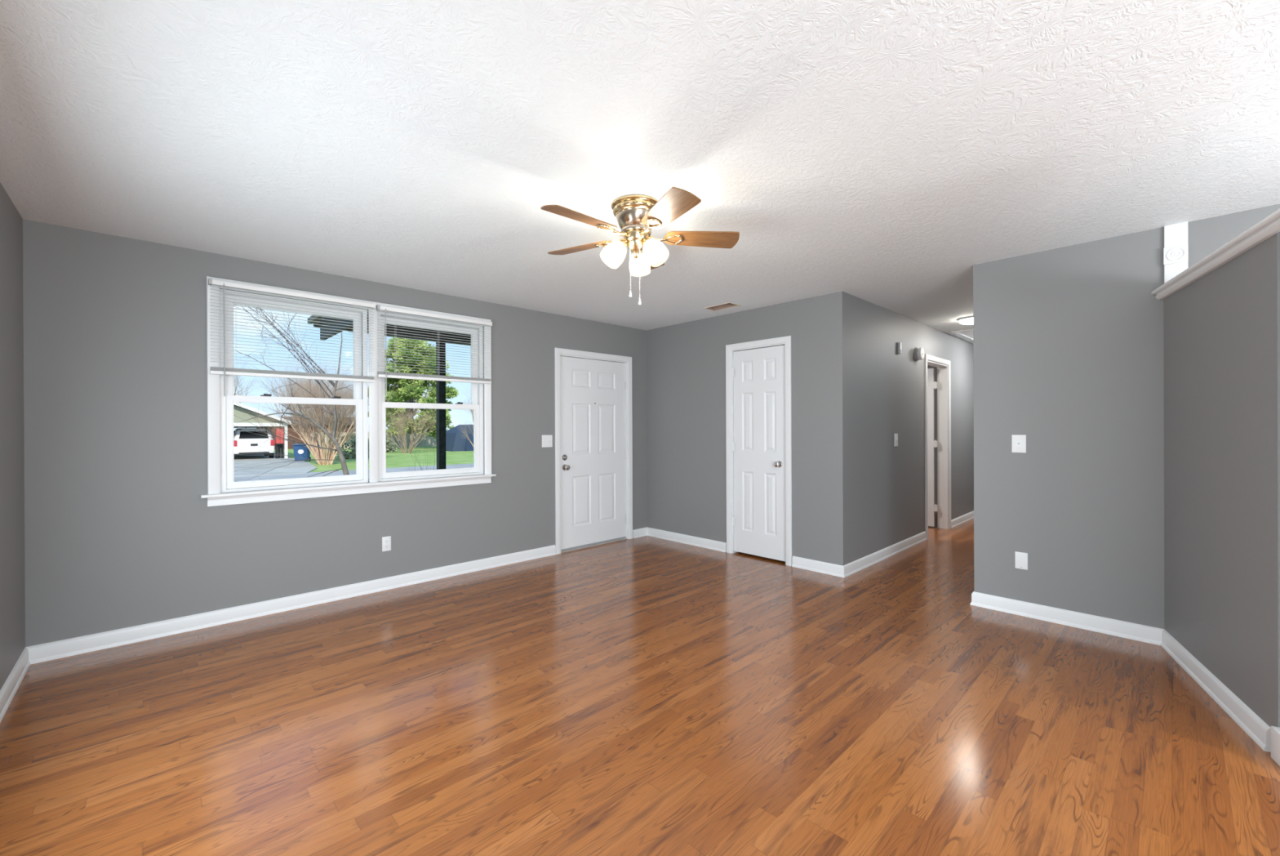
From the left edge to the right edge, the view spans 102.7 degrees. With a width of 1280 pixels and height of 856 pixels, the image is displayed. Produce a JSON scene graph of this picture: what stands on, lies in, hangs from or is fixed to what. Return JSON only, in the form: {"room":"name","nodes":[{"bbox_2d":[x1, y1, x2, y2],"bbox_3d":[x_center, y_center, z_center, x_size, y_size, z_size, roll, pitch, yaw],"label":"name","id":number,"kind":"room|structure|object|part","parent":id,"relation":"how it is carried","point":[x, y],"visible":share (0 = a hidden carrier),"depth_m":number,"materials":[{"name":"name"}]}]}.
{"room":"empty living room","nodes":[
{"label":"empty living room","id":0,"kind":"room"},
{"bbox_2d":[0,182,25,689],"bbox_3d":[-0.894,0.070,0.092,0.160,2.440,7.350,0,0,-44],"label":"wall","id":1,"kind":"structure","parent":0,"point":[12,585],"depth_m":2.55,"materials":[{"name":"grey paint"}]},
{"bbox_2d":[0,544,555,722],"bbox_3d":[0.387,1.235,1.382,3.465,0.096,7.250,0,0,-44],"label":"baseboard","id":2,"kind":"structure","parent":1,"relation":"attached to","point":[37,653],"depth_m":3.39,"materials":[{"name":"white paint"}]},
{"bbox_2d":[22,218,647,646],"bbox_3d":[-0.210,0.058,5.938,9.250,2.440,0.160,0,0,-44],"label":"wall","id":3,"kind":"structure","parent":0,"point":[120,532],"depth_m":3.25,"materials":[{"name":"grey paint"}]},
{"bbox_2d":[200,473,496,497],"bbox_3d":[-2.091,0.437,4.015,2.060,0.020,0.082,0,0,-44],"label":"window sill","id":4,"kind":"structure","parent":3,"relation":"attached to","point":[304,488],"depth_m":3.80,"materials":[{"name":"white paint"}]},
{"bbox_2d":[206,275,491,506],"bbox_3d":[-2.135,-0.241,4.063,1.999,1.498,0.150,0,0,-44],"label":"window","id":5,"kind":"structure","parent":3,"relation":"in","point":[228,484],"depth_m":3.71,"materials":[{"name":"white plastic"}]},
{"bbox_2d":[208,278,375,395],"bbox_3d":[-2.425,-0.588,3.651,0.996,0.757,0.050,0,0,-44],"label":"window blind","id":6,"kind":"object","parent":5,"relation":"attached to","point":[224,371],"visible":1,"depth_m":3.60,"materials":[{"name":"white plastic"}]},
{"bbox_3d":[-2.686,-0.651,3.406,0.001,0.580,0.028,0,0,-44],"label":"ladder cord","id":7,"kind":"part","parent":6,"relation":"part of","materials":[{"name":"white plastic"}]},
{"bbox_3d":[-2.427,-0.363,3.653,0.984,0.022,0.028,0,0,-44],"label":"rail","id":8,"kind":"part","parent":6,"relation":"part of","materials":[{"name":"white plastic"}]},
{"bbox_3d":[-2.428,-0.652,3.653,0.001,0.580,0.028,0,0,-44],"label":"ladder cord","id":9,"kind":"part","parent":6,"relation":"part of","materials":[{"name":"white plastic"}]},
{"bbox_3d":[-2.170,-0.654,3.899,0.001,0.580,0.028,0,0,-44],"label":"ladder cord","id":10,"kind":"part","parent":6,"relation":"part of","materials":[{"name":"white fabric"}]},
{"bbox_3d":[-2.508,-0.541,3.751,0.849,0.718,0.030,0,0,-44],"label":"sash","id":11,"kind":"part","parent":5,"relation":"part of","materials":[{"name":"white plastic"}]},
{"bbox_3d":[-2.481,0.092,3.726,0.849,0.629,0.030,0,0,-44],"label":"sash","id":12,"kind":"part","parent":5,"relation":"part of","materials":[{"name":"white plastic"}]},
{"bbox_2d":[376,304,492,395],"bbox_3d":[-1.705,-0.612,4.338,0.968,0.703,0.050,0,0,-44],"label":"window blind","id":13,"kind":"object","parent":5,"relation":"attached to","point":[385,374],"visible":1,"depth_m":4.29,"materials":[{"name":"white plastic"}]},
{"bbox_3d":[-1.707,-0.411,4.341,0.956,0.022,0.028,0,0,-44],"label":"rail","id":14,"kind":"part","parent":13,"relation":"part of","materials":[{"name":"white plastic"}]},
{"bbox_3d":[-1.708,-0.675,4.341,0.001,0.529,0.028,0,0,-44],"label":"ladder cord","id":15,"kind":"part","parent":13,"relation":"part of","materials":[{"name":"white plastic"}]},
{"bbox_3d":[-1.457,-0.676,4.580,0.001,0.529,0.028,0,0,-44],"label":"ladder cord","id":16,"kind":"part","parent":13,"relation":"part of","materials":[{"name":"white fabric"}]},
{"bbox_2d":[382,535,391,551],"bbox_3d":[-2.023,0.924,4.088,0.066,0.115,0.008,0,0,-44],"label":"power outlet","id":17,"kind":"object","parent":3,"relation":"attached to","point":[386,540],"visible":1,"depth_m":4.08,"materials":[{"name":"white plastic"}]},
{"bbox_2d":[377,311,483,481],"bbox_3d":[-1.800,-0.251,4.411,0.905,1.353,0.110,0,0,-44],"label":"window","id":18,"kind":"structure","parent":3,"relation":"in","point":[477,388],"depth_m":4.37,"materials":[{"name":"white plastic"}]},
{"bbox_3d":[-1.809,-0.537,4.419,0.853,0.733,0.030,0,0,-44],"label":"sash","id":19,"kind":"part","parent":18,"relation":"part of","materials":[{"name":"white plastic"}]},
{"bbox_3d":[-1.781,0.096,4.394,0.853,0.614,0.030,0,0,-44],"label":"sash","id":20,"kind":"part","parent":18,"relation":"part of","materials":[{"name":"white plastic"}]},
{"bbox_2d":[542,435,552,447],"bbox_3d":[-0.927,0.131,5.130,0.122,0.122,0.018,0,0,-44],"label":"light switch","id":21,"kind":"object","parent":3,"relation":"attached to","point":[547,440],"visible":1,"depth_m":5.13,"materials":[{"name":"white plastic"}]},
{"bbox_2d":[554,346,632,554],"bbox_3d":[-0.529,0.231,5.620,1.058,2.098,0.178,0,0,-44],"label":"door frame","id":22,"kind":"structure","parent":3,"relation":"attached to","point":[557,351],"depth_m":5.55,"materials":[{"name":"white paint"}]},
{"bbox_2d":[560,355,627,551],"bbox_3d":[-0.476,0.262,5.593,0.951,2.012,0.106,0,0,-44],"label":"door","id":23,"kind":"structure","parent":3,"relation":"in","point":[593,453],"depth_m":5.57,"materials":[{"name":"white wood"}]},
{"bbox_2d":[307,314,471,345],"bbox_3d":[-0.298,-1.162,7.492,7.420,0.325,2.195,0,0,-44],"label":"porch roof","id":24,"kind":"structure","parent":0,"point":[414,330],"depth_m":5.82,"materials":[{"name":"grey"}]},
{"bbox_2d":[0,0,1279,343],"bbox_3d":[2.319,-1.278,3.282,9.250,0.220,7.520,0,0,-44],"label":"ceiling","id":25,"kind":"structure","parent":0,"point":[878,153],"depth_m":1.99,"materials":[{"name":"white paint"}]},
{"bbox_2d":[540,186,739,305],"bbox_3d":[-0.048,-0.892,2.638,1.019,0.530,1.054,0,0,-44],"label":"ceiling fan","id":26,"kind":"object","parent":25,"relation":"hanging from","point":[636,215],"visible":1,"depth_m":2.59,"materials":[{"name":"brown wood"}]},
{"bbox_3d":[-0.275,-0.994,2.426,0.397,0.039,0.144,0,0,-43],"label":"blade","id":27,"kind":"part","parent":26,"relation":"part of","materials":[{"name":"brown wood"}]},
{"bbox_3d":[-0.324,-0.995,2.831,0.397,0.039,0.144,0,0,29],"label":"blade","id":28,"kind":"part","parent":26,"relation":"part of","materials":[{"name":"brown wood"}]},
{"bbox_3d":[-0.124,-0.904,2.622,0.069,0.077,0.060,0,0,-44],"label":"bulb","id":29,"kind":"part","parent":26,"relation":"part of","materials":[{"name":"white glass"}]},
{"bbox_3d":[-0.085,-0.946,2.641,0.072,0.052,0.051,0,0,-44],"label":"lamp arm","id":30,"kind":"part","parent":26,"relation":"part of","materials":[{"name":"gold metal"}]},
{"bbox_3d":[-0.045,-0.834,2.624,0.005,0.269,0.019,0,0,31],"label":"pull chain","id":31,"kind":"part","parent":26,"relation":"part of","materials":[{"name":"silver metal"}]},
{"bbox_3d":[-0.004,-0.810,2.623,0.005,0.299,0.017,0,0,-25],"label":"pull chain","id":32,"kind":"part","parent":26,"relation":"part of","materials":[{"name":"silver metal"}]},
{"bbox_3d":[-0.005,-0.904,2.774,0.065,0.077,0.060,0,0,-44],"label":"bulb","id":33,"kind":"part","parent":26,"relation":"part of","materials":[{"name":"white glass"}]},
{"bbox_3d":[0.033,-0.946,2.623,0.050,0.052,0.074,0,0,-44],"label":"lamp arm","id":34,"kind":"part","parent":26,"relation":"part of","materials":[{"name":"gold metal"}]},
{"bbox_3d":[0.047,-0.996,3.003,0.144,0.039,0.397,0,0,11],"label":"blade","id":35,"kind":"part","parent":26,"relation":"part of","materials":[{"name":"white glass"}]},
{"bbox_3d":[0.068,-0.904,2.591,0.066,0.077,0.059,0,0,2],"label":"bulb","id":36,"kind":"part","parent":26,"relation":"part of","materials":[{"name":"white glass"}]},
{"bbox_3d":[0.125,-0.996,2.346,0.144,0.039,0.397,0,0,-25],"label":"blade","id":37,"kind":"part","parent":26,"relation":"part of","materials":[{"name":"brown wood"}]},
{"bbox_3d":[0.325,-0.997,2.703,0.397,0.039,0.144,0,0,-7],"label":"blade","id":38,"kind":"part","parent":26,"relation":"part of","materials":[{"name":"brown wood"}]},
{"bbox_2d":[702,302,741,311],"bbox_3d":[0.786,-1.257,4.915,0.184,0.195,0.324,0,0,-44],"label":"ceiling vent","id":39,"kind":"object","parent":25,"relation":"in","point":[729,304],"visible":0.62,"depth_m":4.97,"materials":[{"name":"beige metal"}]},
{"bbox_2d":[957,315,973,324],"bbox_3d":[3.562,-1.146,5.492,0.268,0.061,0.268,0,0,-44],"label":"ceiling light","id":40,"kind":"object","parent":25,"relation":"attached to","point":[965,320],"visible":0.58,"depth_m":5.45,"materials":[{"name":"white glass"}]},
{"bbox_2d":[958,330,973,338],"bbox_3d":[4.361,-1.178,6.483,0.995,0.006,0.350,0,0,-44],"label":"attic hatch","id":41,"kind":"object","parent":25,"relation":"attached to","point":[970,333],"visible":0.21,"depth_m":6.37,"materials":[{"name":"white paint"}]},
{"bbox_2d":[0,512,1279,855],"bbox_3d":[2.330,1.332,3.286,9.250,0.120,7.520,0,0,-44],"label":"floor","id":42,"kind":"structure","parent":0,"point":[646,695],"depth_m":2.19,"materials":[{"name":"laminate"}]},
{"bbox_2d":[560,537,627,552],"bbox_3d":[-0.531,1.274,5.628,0.918,0.011,0.160,0,0,-44],"label":"threshold","id":43,"kind":"object","parent":42,"relation":"on","point":[582,547],"visible":0.45,"depth_m":5.55,"materials":[{"name":"silver metal"}]},
{"bbox_2d":[848,293,973,562],"bbox_3d":[3.223,0.044,5.876,4.010,2.440,0.110,0,0,-44],"label":"wall","id":44,"kind":"structure","parent":0,"point":[886,387],"depth_m":5.19,"materials":[{"name":"grey paint"}]},
{"bbox_2d":[791,531,926,577],"bbox_3d":[2.318,1.221,5.246,2.082,0.096,0.493,0,0,-44],"label":"baseboard","id":45,"kind":"structure","parent":44,"relation":"attached to","point":[844,571],"depth_m":4.65,"materials":[{"name":"white paint"}]},
{"bbox_2d":[893,433,897,445],"bbox_3d":[2.604,0.121,5.194,0.076,0.128,0.021,0,0,-44],"label":"light switch","id":46,"kind":"object","parent":44,"relation":"attached to","point":[895,435],"visible":1,"depth_m":5.18,"materials":[{"name":"white plastic"}]},
{"bbox_2d":[897,342,901,354],"bbox_3d":[2.663,-0.818,5.249,0.046,0.118,0.026,0,0,-44],"label":"sensor","id":47,"kind":"object","parent":44,"relation":"attached to","point":[899,343],"visible":1,"depth_m":5.24,"materials":[{"name":"grey plastic"}]},
{"bbox_2d":[914,346,924,360],"bbox_3d":[3.058,-0.810,5.595,0.148,0.148,0.072,0,0,-44],"label":"door chime","id":48,"kind":"object","parent":44,"relation":"attached to","point":[918,352],"visible":1,"depth_m":5.56,"materials":[{"name":"grey plastic"}]},
{"bbox_2d":[927,368,937,526],"bbox_3d":[3.471,0.245,6.737,0.041,2.000,0.799,0,0,-44],"label":"door","id":49,"kind":"structure","parent":44,"relation":"in","point":[932,384],"depth_m":6.48,"materials":[{"name":"white wood"}]},
{"bbox_2d":[924,353,951,539],"bbox_3d":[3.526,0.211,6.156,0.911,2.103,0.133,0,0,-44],"label":"door frame","id":50,"kind":"structure","parent":44,"relation":"attached to","point":[942,369],"depth_m":6.40,"materials":[{"name":"white paint"}]},
{"bbox_2d":[951,328,973,341],"bbox_3d":[4.361,-1.174,6.483,1.103,0.016,0.458,0,0,-44],"label":"trim","id":51,"kind":"structure","parent":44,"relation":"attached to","point":[956,332],"depth_m":6.34,"materials":[{"name":"white paint"}]},
{"bbox_2d":[951,510,973,528],"bbox_3d":[4.642,1.209,6.486,1.125,0.096,0.964,0,0,-44],"label":"baseboard","id":52,"kind":"structure","parent":44,"relation":"attached to","point":[959,520],"depth_m":6.76,"materials":[{"name":"white paint"}]},
{"bbox_2d":[646,204,1279,628],"bbox_3d":[2.662,0.050,3.488,0.120,2.440,7.350,0,0,-44],"label":"wall","id":53,"kind":"structure","parent":0,"point":[1068,340],"depth_m":3.44,"materials":[{"name":"grey paint"}]},
{"bbox_2d":[632,526,726,551],"bbox_3d":[0.402,1.228,5.603,0.236,0.096,1.166,0,0,-44],"label":"baseboard","id":54,"kind":"structure","parent":53,"relation":"attached to","point":[674,536],"depth_m":5.70,"materials":[{"name":"white paint"}]},
{"bbox_2d":[731,344,785,560],"bbox_3d":[1.138,0.238,5.007,0.097,2.028,0.632,0,0,-44],"label":"door","id":55,"kind":"structure","parent":53,"relation":"in","point":[758,446],"depth_m":5.00,"materials":[{"name":"white wood"}]},
{"bbox_2d":[725,335,791,565],"bbox_3d":[1.178,0.212,5.022,0.128,2.124,0.734,0,0,-44],"label":"door frame","id":56,"kind":"structure","parent":53,"relation":"attached to","point":[787,340],"depth_m":4.97,"materials":[{"name":"white paint"}]},
{"bbox_2d":[1011,434,1026,452],"bbox_3d":[2.574,0.107,3.480,0.018,0.121,0.080,0,0,-44],"label":"light switch","id":57,"kind":"object","parent":53,"relation":"attached to","point":[1018,441],"visible":1,"depth_m":3.48,"materials":[{"name":"white plastic"}]},
{"bbox_2d":[1014,551,1027,569],"bbox_3d":[2.589,0.900,3.477,0.008,0.113,0.070,0,0,-44],"label":"blank wall plate","id":58,"kind":"object","parent":53,"relation":"attached to","point":[1020,557],"visible":1,"depth_m":3.47,"materials":[{"name":"white plastic"}]},
{"bbox_2d":[970,591,1271,751],"bbox_3d":[2.719,1.223,3.163,0.683,0.096,2.302,0,0,0],"label":"baseboard","id":59,"kind":"structure","parent":53,"relation":"attached to","point":[1246,718],"depth_m":3.01,"materials":[{"name":"white paint"}]},
{"bbox_2d":[1163,221,1188,283],"bbox_3d":[3.074,-0.985,2.938,0.035,0.371,0.098,0,0,-44],"label":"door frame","id":60,"kind":"structure","parent":53,"relation":"attached to","point":[1175,250],"depth_m":2.94,"materials":[{"name":"white paint"}]},
{"bbox_2d":[1163,231,1279,727],"bbox_3d":[2.802,0.254,2.447,0.115,2.035,1.190,0,0,31],"label":"wall partition","id":61,"kind":"structure","parent":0,"point":[1221,330],"depth_m":2.31,"materials":[{"name":"grey paint"}]},
{"bbox_2d":[1151,208,1279,299],"bbox_3d":[2.705,-0.775,2.329,0.176,0.053,1.494,0,0,31],"label":"wall cap","id":62,"kind":"object","parent":61,"relation":"attached to","point":[1268,226],"visible":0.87,"depth_m":2.26,"materials":[{"name":"white paint"}]},
{"bbox_2d":[1271,725,1279,765],"bbox_3d":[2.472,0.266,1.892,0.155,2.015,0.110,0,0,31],"label":"baseboard","id":63,"kind":"structure","parent":61,"relation":"attached to","point":[1275,731],"depth_m":1.95,"materials":[{"name":"white paint"}]},
{"label":"outside","id":64,"kind":"structure","parent":0,"visible":0},
{"bbox_2d":[234,453,316,476],"bbox_3d":[-22.849,1.806,25.201,11.200,0.030,20.700,0,0,-44],"label":"driveway","id":65,"kind":"structure","parent":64,"point":[242,461],"depth_m":23.79,"materials":[{"name":"concrete"}]},
{"bbox_2d":[233,426,275,458],"bbox_3d":[-23.580,0.863,31.035,2.220,1.900,4.950,0,0,-41],"label":"suv","id":66,"kind":"object","parent":65,"relation":"on","point":[239,447],"visible":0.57,"depth_m":29.27,"materials":[{"name":"white paint"}]},
{"bbox_2d":[233,440,237,446],"bbox_3d":[-22.713,0.865,28.707,0.200,0.340,0.150,0,0,-41],"label":"tail light","id":67,"kind":"object","parent":66,"relation":"attached to","point":[235,442],"depth_m":28.66,"materials":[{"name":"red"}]},
{"bbox_2d":[270,439,274,445],"bbox_3d":[-21.409,0.858,29.828,0.200,0.340,0.150,0,0,-41],"label":"tail light","id":68,"kind":"object","parent":66,"relation":"attached to","point":[272,443],"depth_m":29.76,"materials":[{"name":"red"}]},
{"bbox_2d":[233,401,291,457],"bbox_3d":[-26.670,-0.349,28.914,10.420,4.360,7.660,0,0,-44],"label":"carport","id":69,"kind":"object","parent":65,"relation":"on","point":[239,411],"visible":0.17,"depth_m":28.88,"materials":[{"name":"grey"}]},
{"bbox_3d":[-20.693,0.855,29.931,0.140,1.900,0.140,0,0,-44],"label":"post","id":70,"kind":"part","parent":69,"relation":"part of","materials":[{"name":"white"}]},
{"bbox_2d":[275,443,284,457],"bbox_3d":[-21.104,1.357,29.981,0.360,0.900,0.400,0,0,-44],"label":"workbench","id":71,"kind":"object","parent":65,"relation":"on","point":[277,446],"visible":0.81,"depth_m":30.05,"materials":[{"name":"grey"}]},
{"bbox_3d":[-21.326,1.377,29.997,0.050,0.860,0.050,0,0,-44],"label":"leg","id":72,"kind":"part","parent":71,"relation":"part of","materials":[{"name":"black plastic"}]},
{"bbox_2d":[275,426,283,443],"bbox_3d":[-21.105,0.437,29.976,0.340,0.940,0.368,0,0,-44],"label":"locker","id":73,"kind":"object","parent":71,"relation":"on","point":[277,440],"visible":0.85,"depth_m":29.84,"materials":[{"name":"red paint"}]},
{"bbox_3d":[-21.228,1.377,30.111,0.360,0.860,0.040,0,0,-44],"label":"panel","id":74,"kind":"part","parent":71,"relation":"part of","materials":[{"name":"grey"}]},
{"bbox_3d":[-20.881,1.376,29.965,0.050,0.860,0.050,0,0,-44],"label":"leg","id":75,"kind":"part","parent":71,"relation":"part of","materials":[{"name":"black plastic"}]},
{"bbox_2d":[292,443,311,460],"bbox_3d":[-18.233,1.333,27.650,0.760,0.949,0.888,0,0,-24],"label":"recycling bin","id":76,"kind":"object","parent":65,"relation":"on","point":[300,451],"visible":0.71,"depth_m":27.31,"materials":[{"name":"blue plastic"}]},
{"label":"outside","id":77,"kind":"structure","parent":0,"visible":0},
{"bbox_2d":[274,438,473,471],"bbox_3d":[-47.666,1.970,85.069,280.000,0.260,179.830,0,0,-44],"label":"ground","id":78,"kind":"structure","parent":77,"point":[395,459],"depth_m":29.14,"materials":[{"name":"green plant"}]},
{"bbox_2d":[234,357,262,395],"bbox_3d":[-41.615,-2.739,49.982,6.519,9.218,10.534,0,0,29],"label":"bare tree","id":79,"kind":"object","parent":78,"relation":"on","point":[237,380],"visible":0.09,"depth_m":51.21,"materials":[{"name":"plant"}]},
{"bbox_2d":[267,416,355,448],"bbox_3d":[-31.412,0.385,48.638,7.600,2.890,7.820,0,0,-44],"label":"neighbor house","id":80,"kind":"structure","parent":78,"relation":"on","point":[290,446],"depth_m":44.85,"materials":[{"name":"red brick"}]},
{"bbox_2d":[236,351,398,464],"bbox_3d":[-15.515,0.604,25.303,2.855,2.443,2.766,0,0,4],"label":"bare shrub","id":81,"kind":"object","parent":78,"relation":"on","point":[317,452],"visible":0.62,"depth_m":24.80,"materials":[{"name":"beige plant"}]},
{"bbox_2d":[288,362,347,415],"bbox_3d":[-35.684,-2.775,56.870,6.519,9.218,10.534,0,0,-40],"label":"bare tree","id":82,"kind":"object","parent":78,"relation":"on","point":[316,362],"visible":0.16,"depth_m":56.51,"materials":[{"name":"brown plant"}]},
{"bbox_2d":[233,305,403,480],"bbox_3d":[-5.246,-0.270,8.143,2.437,4.559,4.456,0,0,44],"label":"bare tree","id":83,"kind":"object","parent":78,"relation":"on","point":[344,465],"visible":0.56,"depth_m":7.93,"materials":[{"name":"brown plant"}]},
{"bbox_2d":[331,431,368,459],"bbox_3d":[-16.867,1.060,30.504,2.859,1.750,2.832,0,0,-44],"label":"bush","id":84,"kind":"object","parent":78,"relation":"on","point":[352,441],"visible":0.32,"depth_m":30.00,"materials":[{"name":"green plant"}]},
{"bbox_2d":[311,431,436,448],"bbox_3d":[-21.126,1.046,49.498,18.460,1.480,0.100,0,0,-44],"label":"wooden fence","id":85,"kind":"object","parent":78,"relation":"on","point":[426,441],"visible":0.06,"depth_m":49.03,"materials":[{"name":"brown wood"}]},
{"bbox_2d":[386,433,398,452],"bbox_3d":[-19.404,1.054,38.038,2.566,1.718,2.207,0,0,22],"label":"bush","id":86,"kind":"object","parent":78,"relation":"on","point":[390,446],"visible":0.19,"depth_m":37.98,"materials":[{"name":"green plant"}]},
{"bbox_2d":[368,402,436,453],"bbox_3d":[-16.456,-0.190,36.549,6.049,4.000,5.230,0,0,9],"label":"bare shrub","id":87,"kind":"object","parent":78,"relation":"on","point":[402,421],"visible":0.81,"depth_m":36.29,"materials":[{"name":"brown plant"}]},
{"bbox_2d":[367,337,459,448],"bbox_3d":[-19.591,-3.168,44.326,7.934,9.912,7.029,0,0,-6],"label":"evergreen tree","id":88,"kind":"object","parent":78,"relation":"on","point":[402,393],"visible":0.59,"depth_m":42.83,"materials":[{"name":"green plant"}]},
{"bbox_2d":[390,383,449,416],"bbox_3d":[-26.809,-2.585,59.476,10.008,8.757,6.193,0,0,-30],"label":"bare tree","id":89,"kind":"object","parent":78,"relation":"on","point":[415,410],"visible":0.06,"depth_m":60.27,"materials":[{"name":"brown plant"}]},
{"bbox_2d":[404,431,436,471],"bbox_3d":[-3.153,0.913,7.744,0.995,1.736,1.477,0,0,18],"label":"bush","id":90,"kind":"object","parent":78,"relation":"on","point":[404,431],"visible":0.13,"depth_m":7.40,"materials":[{"name":"green plant"}]},
{"bbox_2d":[445,424,473,451],"bbox_3d":[-13.889,0.750,40.717,3.200,2.040,2.640,0,0,-44],"label":"shelter","id":91,"kind":"object","parent":78,"relation":"on","point":[454,442],"visible":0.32,"depth_m":39.40,"materials":[{"name":"blue fabric"}]},
{"bbox_2d":[457,411,473,446],"bbox_3d":[-11.868,0.145,37.571,3.348,3.268,3.579,0,0,22],"label":"bare shrub","id":92,"kind":"object","parent":78,"relation":"on","point":[465,430],"visible":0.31,"depth_m":37.01,"materials":[{"name":"beige plant"}]},
{"bbox_2d":[460,388,473,422],"bbox_3d":[-21.411,-2.392,68.916,5.867,8.296,9.481,0,0,-20],"label":"bare tree","id":93,"kind":"object","parent":78,"relation":"on","point":[466,388],"visible":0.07,"depth_m":68.90,"materials":[{"name":"plant"}]},
{"bbox_3d":[-0.224,1.651,7.446,7.400,0.250,2.035,0,0,-44],"label":"floor","id":94,"kind":"structure","parent":78,"relation":"on","visible":0},
{"bbox_2d":[435,340,445,469],"bbox_3d":[-2.412,0.244,6.213,0.130,2.585,0.130,0,0,-44],"label":"porch post","id":95,"kind":"object","parent":94,"relation":"on","point":[440,385],"visible":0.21,"depth_m":6.18,"materials":[{"name":"metal"}]},
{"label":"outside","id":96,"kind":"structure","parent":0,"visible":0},
{"bbox_2d":[234,462,473,481],"bbox_3d":[5.020,1.726,29.900,280.000,0.085,11.600,0,0,-44],"label":"street","id":97,"kind":"structure","parent":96,"point":[456,465],"depth_m":19.98,"materials":[{"name":"grey asphalt"}]}
]}

